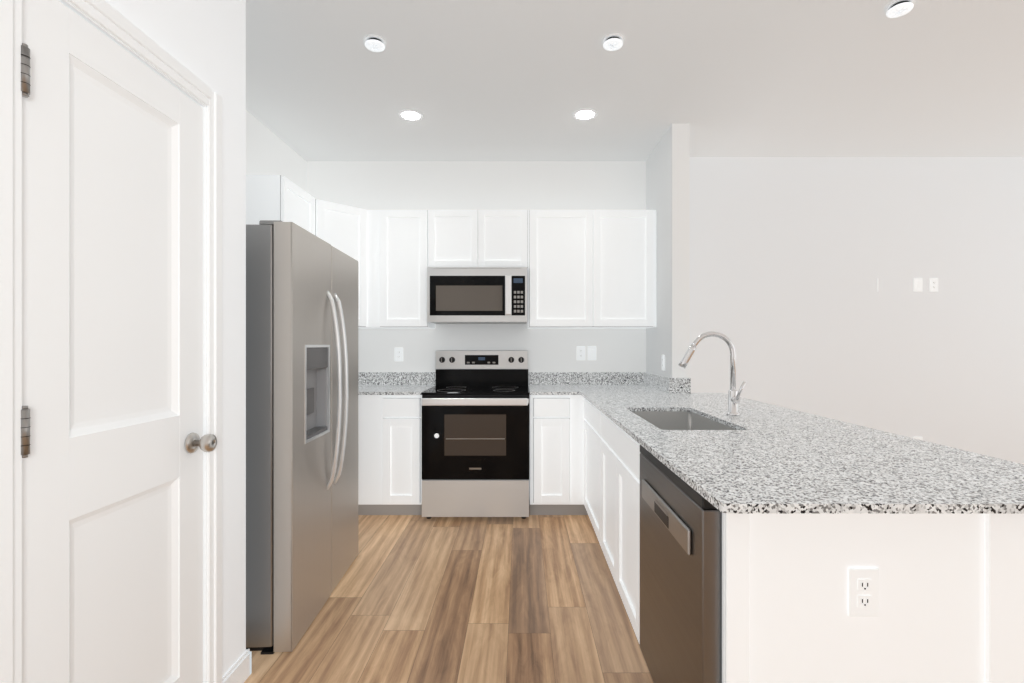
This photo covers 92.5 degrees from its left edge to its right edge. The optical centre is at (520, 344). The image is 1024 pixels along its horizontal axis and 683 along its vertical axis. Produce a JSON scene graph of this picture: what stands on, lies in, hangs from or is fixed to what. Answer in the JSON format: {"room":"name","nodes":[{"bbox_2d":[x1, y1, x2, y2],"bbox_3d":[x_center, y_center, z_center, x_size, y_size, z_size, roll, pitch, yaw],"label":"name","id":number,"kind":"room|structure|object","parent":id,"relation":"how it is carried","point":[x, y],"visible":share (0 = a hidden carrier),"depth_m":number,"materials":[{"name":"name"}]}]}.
{"room":"kitchen","nodes":[
{"label":"kitchen","id":0,"kind":"room"},
{"bbox_2d":[21,0,216,682],"bbox_3d":[-1.025,0.233,1.309,0.108,2.023,0.603,0,0,0],"label":"pantry door","id":1,"kind":"structure","parent":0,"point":[113,442],"depth_m":1.27,"materials":[{"name":"white wood"}]},
{"bbox_2d":[105,0,245,676],"bbox_3d":[-1.485,-0.150,-0.374,0.890,2.800,4.452,0,0,0],"label":"wall","id":2,"kind":"structure","parent":0,"point":[207,37],"depth_m":1.74,"materials":[{"name":"white paint"}]},
{"bbox_2d":[0,0,221,682],"bbox_3d":[-1.097,0.225,1.315,0.115,2.050,0.631,0,0,0],"label":"door jamb","id":3,"kind":"structure","parent":2,"relation":"in","point":[68,4],"depth_m":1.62,"materials":[{"name":"white wood"}]},
{"bbox_2d":[222,649,251,682],"bbox_3d":[1.596,1.202,0.721,6.808,0.095,6.638,0,0,0],"label":"baseboard","id":4,"kind":"structure","parent":2,"relation":"attached to","point":[241,670],"depth_m":1.80,"materials":[{"name":"white wood"}]},
{"bbox_2d":[246,110,306,191],"bbox_3d":[-1.870,-0.150,2.936,0.120,2.800,2.398,0,0,0],"label":"wall","id":5,"kind":"structure","parent":0,"point":[266,153],"depth_m":3.53,"materials":[{"name":"white paint"}]},
{"bbox_2d":[244,511,653,682],"bbox_3d":[1.535,1.280,0.767,7.170,0.060,6.975,0,0,0],"label":"floor","id":6,"kind":"structure","parent":0,"point":[535,598],"depth_m":2.30,"materials":[{"name":"brown wood"}]},
{"bbox_2d":[246,220,357,654],"bbox_3d":[-1.316,0.372,2.426,0.883,1.756,0.958,0,0,0],"label":"refrigerator","id":7,"kind":"object","parent":6,"relation":"on","point":[302,290],"visible":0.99,"depth_m":2.00,"materials":[{"name":"grey metal"}]},
{"bbox_2d":[421,350,529,518],"bbox_3d":[-0.323,0.647,3.765,0.769,1.205,0.732,0,0,0],"label":"range","id":8,"kind":"object","parent":6,"relation":"on","point":[475,418],"visible":1,"depth_m":3.46,"materials":[{"name":"black metal"}]},
{"bbox_2d":[640,445,721,682],"bbox_3d":[0.724,0.805,1.520,0.582,0.866,0.641,0,0,0],"label":"dishwasher","id":9,"kind":"object","parent":6,"relation":"on","point":[681,531],"visible":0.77,"depth_m":1.38,"materials":[{"name":"grey metal"}]},
{"bbox_2d":[358,395,1023,682],"bbox_3d":[-0.274,0.803,2.650,3.067,0.893,2.964,0,0,0],"label":"base cabinet","id":10,"kind":"object","parent":6,"relation":"on","point":[951,586],"visible":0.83,"depth_m":1.18,"materials":[{"name":"white wood"}]},
{"bbox_2d":[358,331,1023,513],"bbox_3d":[-0.199,0.250,2.582,3.217,0.630,3.100,0,0,0],"label":"countertop","id":11,"kind":"structure","parent":10,"relation":"on","point":[741,455],"depth_m":1.49,"materials":[{"name":"stone"}]},
{"bbox_2d":[679,331,745,415],"bbox_3d":[0.902,0.135,2.327,0.297,0.400,0.095,0,0,0],"label":"faucet","id":12,"kind":"object","parent":11,"relation":"on","point":[733,394],"depth_m":2.33,"materials":[{"name":"silver metal"}]},
{"bbox_2d":[849,568,878,616],"bbox_3d":[0.824,0.595,1.177,0.072,0.116,0.008,0,0,0],"label":"peninsula outlet","id":13,"kind":"object","parent":10,"relation":"attached to","point":[863,582],"visible":1,"depth_m":1.18,"materials":[{"name":"white plastic"}]},
{"bbox_2d":[307,161,645,371],"bbox_3d":[-0.375,-0.150,4.195,3.110,2.800,0.120,0,0,0],"label":"wall","id":14,"kind":"structure","parent":0,"point":[368,185],"depth_m":4.13,"materials":[{"name":"white paint"}]},
{"bbox_2d":[395,348,402,360],"bbox_3d":[-1.030,0.080,4.130,0.072,0.116,0.008,0,0,0],"label":"outlet","id":15,"kind":"object","parent":14,"relation":"attached to","point":[398,351],"visible":1,"depth_m":4.13,"materials":[{"name":"white plastic"}]},
{"bbox_2d":[246,175,655,327],"bbox_3d":[-0.378,-0.595,3.579,2.859,0.910,1.107,0,0,0],"label":"upper cabinet","id":16,"kind":"object","parent":14,"relation":"attached to","point":[586,268],"visible":0.84,"depth_m":3.80,"materials":[{"name":"white wood"}]},
{"bbox_2d":[427,267,526,323],"bbox_3d":[-0.334,-0.384,3.910,0.766,0.422,0.444,0,0,0],"label":"microwave","id":17,"kind":"object","parent":16,"relation":"attached to","point":[455,295],"visible":1,"depth_m":3.73,"materials":[{"name":"grey metal"}]},
{"bbox_2d":[577,346,584,359],"bbox_3d":[0.505,0.070,4.130,0.072,0.116,0.008,0,0,0],"label":"outlet","id":18,"kind":"object","parent":14,"relation":"attached to","point":[580,349],"visible":1,"depth_m":4.13,"materials":[{"name":"white plastic"}]},
{"bbox_2d":[588,346,595,359],"bbox_3d":[0.598,0.070,4.130,0.072,0.116,0.008,0,0,0],"label":"switch","id":19,"kind":"object","parent":14,"relation":"attached to","point":[591,349],"visible":1,"depth_m":4.13,"materials":[{"name":"white plastic"}]},
{"bbox_2d":[246,0,1023,160],"bbox_3d":[1.535,-1.580,0.767,7.170,0.060,6.975,0,0,0],"label":"ceiling","id":20,"kind":"structure","parent":0,"point":[489,80],"depth_m":2.85,"materials":[{"name":"white paint"}]},
{"bbox_2d":[363,34,385,51],"bbox_3d":[-0.745,-1.535,2.500,0.112,0.030,0.112,0,0,0],"label":"recessed light","id":21,"kind":"object","parent":20,"relation":"attached to","point":[375,43],"visible":1,"depth_m":2.48,"materials":[{"name":"white plastic"}]},
{"bbox_2d":[398,109,423,120],"bbox_3d":[-0.741,-1.546,3.300,0.168,0.006,0.168,0,0,0],"label":"recessed light","id":22,"kind":"object","parent":20,"relation":"in","point":[407,114],"visible":1,"depth_m":3.30,"materials":[{"name":"white plastic"}]},
{"bbox_2d":[573,108,597,120],"bbox_3d":[0.430,-1.546,3.288,0.168,0.006,0.168,0,0,0],"label":"recessed light","id":23,"kind":"object","parent":20,"relation":"in","point":[584,114],"visible":1,"depth_m":3.28,"materials":[{"name":"white plastic"}]},
{"bbox_2d":[602,33,623,50],"bbox_3d":[0.468,-1.535,2.490,0.112,0.030,0.112,0,0,0],"label":"recessed light","id":24,"kind":"object","parent":20,"relation":"attached to","point":[613,41],"visible":1,"depth_m":2.47,"materials":[{"name":"white plastic"}]},
{"bbox_2d":[885,0,915,17],"bbox_3d":[1.727,-1.535,2.234,0.112,0.030,0.112,0,0,0],"label":"recessed light","id":25,"kind":"object","parent":20,"relation":"attached to","point":[897,8],"visible":1,"depth_m":2.22,"materials":[{"name":"white plastic"}]},
{"bbox_2d":[646,124,689,377],"bbox_3d":[1.117,-0.150,3.783,0.125,2.800,0.705,0,0,0],"label":"wall","id":26,"kind":"structure","parent":0,"point":[668,165],"depth_m":3.46,"materials":[{"name":"white paint"}]},
{"bbox_2d":[662,355,664,370],"bbox_3d":[1.050,0.130,3.620,0.008,0.116,0.072,0,0,0],"label":"outlet","id":27,"kind":"object","parent":26,"relation":"attached to","point":[663,356],"visible":1,"depth_m":3.60,"materials":[{"name":"white plastic"}]},
{"bbox_2d":[690,157,1023,463],"bbox_3d":[3.150,-0.150,4.100,3.940,2.800,0.120,0,0,0],"label":"wall","id":28,"kind":"structure","parent":0,"point":[788,255],"depth_m":4.04,"materials":[{"name":"white paint"}]},
{"bbox_2d":[914,278,921,291],"bbox_3d":[3.270,-0.495,4.035,0.070,0.110,0.008,0,0,0],"label":"switch","id":29,"kind":"object","parent":28,"relation":"attached to","point":[917,281],"visible":1,"depth_m":4.03,"materials":[{"name":"white plastic"}]},
{"bbox_2d":[929,278,937,291],"bbox_3d":[3.400,-0.495,4.035,0.070,0.110,0.008,0,0,0],"label":"outlet","id":30,"kind":"object","parent":28,"relation":"attached to","point":[933,282],"visible":1,"depth_m":4.03,"materials":[{"name":"white plastic"}]}
]}

